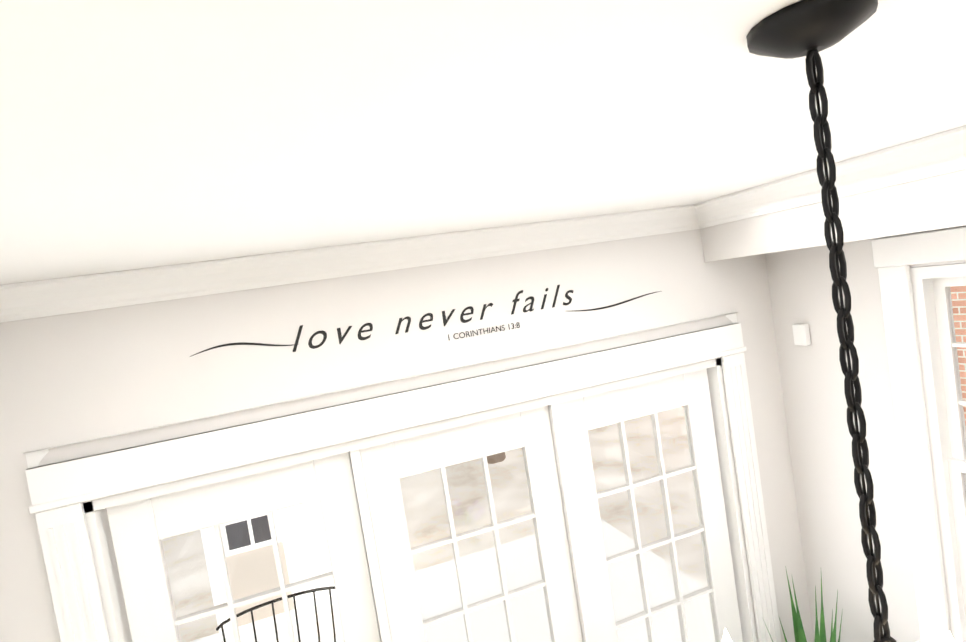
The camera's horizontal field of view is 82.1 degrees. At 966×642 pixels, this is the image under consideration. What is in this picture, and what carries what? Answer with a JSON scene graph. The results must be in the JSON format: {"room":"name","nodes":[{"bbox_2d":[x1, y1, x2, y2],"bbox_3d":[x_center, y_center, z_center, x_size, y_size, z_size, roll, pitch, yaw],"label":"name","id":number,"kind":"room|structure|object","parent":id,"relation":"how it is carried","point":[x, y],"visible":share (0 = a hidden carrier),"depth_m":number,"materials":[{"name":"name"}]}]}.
{"room":"dining room","nodes":[
{"label":"dining room","id":0,"kind":"room"},
{"bbox_2d":[0,229,813,641],"bbox_3d":[0.004,1.047,2.360,3.610,2.800,0.160,-10,3,-18],"label":"wall","id":1,"kind":"structure","parent":0,"point":[68,379],"depth_m":2.09,"materials":[{"name":"paint"}]},
{"bbox_2d":[0,205,695,322],"bbox_3d":[-0.322,-0.254,2.110,2.700,0.105,0.098,-10,3,-18],"label":"crown molding","id":2,"kind":"structure","parent":1,"relation":"attached to","point":[35,299],"depth_m":2.01,"materials":[{"name":"white wood"}]},
{"bbox_2d":[23,312,780,641],"bbox_3d":[0.032,1.311,2.350,2.900,2.272,0.186,-10,3,-18],"label":"french door","id":3,"kind":"structure","parent":1,"relation":"in","point":[107,570],"depth_m":2.23,"materials":[{"name":"white wood"}]},
{"bbox_2d":[190,291,660,356],"bbox_3d":[-0.098,-0.002,2.237,1.960,0.113,0.001,-10,3,-18],"label":"decal","id":4,"kind":"object","parent":1,"relation":"attached to","point":[261,344],"visible":1,"depth_m":2.01,"materials":[{"name":"grey"}]},
{"bbox_2d":[293,285,572,351],"bbox_3d":[-0.156,-0.026,2.218,1.178,0.094,0.001,-10,3,-18],"label":"decal","id":5,"kind":"object","parent":1,"relation":"attached to","point":[408,318],"visible":1,"depth_m":2.20,"materials":[{"name":"grey"}]},
{"bbox_2d":[448,322,519,339],"bbox_3d":[0.008,0.041,2.273,0.313,0.024,0.001,-10,3,-18],"label":"decal","id":6,"kind":"object","parent":1,"relation":"attached to","point":[484,331],"visible":1,"depth_m":2.27,"materials":[{"name":"grey"}]},
{"bbox_2d":[0,0,965,284],"bbox_3d":[1.468,-0.429,-1.349,4.484,0.060,8.120,-10,3,-18],"label":"ceiling","id":7,"kind":"structure","parent":0,"point":[138,134],"depth_m":0.76,"materials":[{"name":"paint"}]},
{"bbox_2d":[700,169,965,261],"bbox_3d":[1.752,-0.436,1.047,0.369,0.264,3.438,-10,3,-18],"label":"soffit beam","id":8,"kind":"structure","parent":7,"relation":"attached to","point":[930,203],"depth_m":1.90,"materials":[{"name":"paint"}]},
{"bbox_2d":[692,126,965,228],"bbox_3d":[1.536,-0.477,0.922,0.098,0.105,3.538,-10,3,-18],"label":"crown molding","id":9,"kind":"structure","parent":8,"relation":"attached to","point":[936,154],"depth_m":1.83,"materials":[{"name":"white wood"}]},
{"bbox_2d":[722,0,954,641],"bbox_3d":[0.439,0.265,0.661,0.566,1.208,0.547,-10,3,-18],"label":"dining chandelier","id":10,"kind":"object","parent":7,"relation":"hanging from","point":[809,29],"visible":1,"depth_m":0.62,"materials":[{"name":"black metal"}]},
{"bbox_2d":[765,225,965,641],"bbox_3d":[2.168,0.771,1.274,0.160,2.800,3.280,-10,3,-18],"label":"wall","id":11,"kind":"structure","parent":0,"point":[820,438],"depth_m":2.54,"materials":[{"name":"paint"}]},
{"bbox_2d":[792,324,810,345],"bbox_3d":[1.496,0.064,2.603,0.029,0.100,0.070,-10,3,-18],"label":"sensor","id":12,"kind":"object","parent":11,"relation":"attached to","point":[801,334],"visible":0.96,"depth_m":2.57,"materials":[{"name":"white plastic"}]},
{"bbox_2d":[871,227,965,641],"bbox_3d":[2.091,0.556,1.216,0.171,1.795,2.260,-10,3,-18],"label":"nook window","id":13,"kind":"structure","parent":11,"relation":"in","point":[929,402],"depth_m":2.14,"materials":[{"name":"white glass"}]},
{"bbox_3d":[1.903,2.393,-1.198,4.484,0.060,8.120,-10,3,-18],"label":"floor","id":14,"kind":"structure","parent":0,"visible":0},
{"bbox_2d":[763,566,842,641],"bbox_3d":[1.521,1.700,2.475,0.379,1.037,0.419,-10,3,-18],"label":"potted snake plant","id":15,"kind":"object","parent":14,"relation":"on","point":[799,634],"visible":1,"depth_m":2.58,"materials":[{"name":"green plant"}]},
{"label":"outside","id":16,"kind":"structure","parent":0,"visible":0},
{"bbox_2d":[162,407,714,641],"bbox_3d":[-3.405,2.609,12.367,30.000,0.200,46.000,-10,3,-18],"label":"ground","id":17,"kind":"structure","parent":16,"point":[594,442],"depth_m":5.64,"materials":[{"name":"white"}]},
{"bbox_2d":[200,498,335,631],"bbox_3d":[-1.970,1.566,5.831,1.960,2.250,1.660,-10,3,-18],"label":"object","id":18,"kind":"object","parent":17,"relation":"on","point":[236,588],"depth_m":5.13,"materials":[{"name":"beige"}]},
{"bbox_2d":[216,586,335,641],"bbox_3d":[-1.045,2.174,3.082,0.737,0.917,0.861,-10,3,-18],"label":"patio chair","id":19,"kind":"object","parent":17,"relation":"on","point":[273,601],"depth_m":3.41,"materials":[{"name":"black metal"}]},
{"bbox_2d":[487,452,505,463],"bbox_3d":[-4.510,-3.067,13.350,23.563,11.453,18.073,-10,3,-18],"label":"trees","id":20,"kind":"object","parent":17,"relation":"on","point":[502,456],"depth_m":8.67,"materials":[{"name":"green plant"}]},
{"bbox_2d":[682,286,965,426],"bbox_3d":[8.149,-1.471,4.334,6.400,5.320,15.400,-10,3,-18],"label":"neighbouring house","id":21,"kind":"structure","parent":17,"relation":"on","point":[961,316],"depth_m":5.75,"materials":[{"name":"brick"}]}
]}

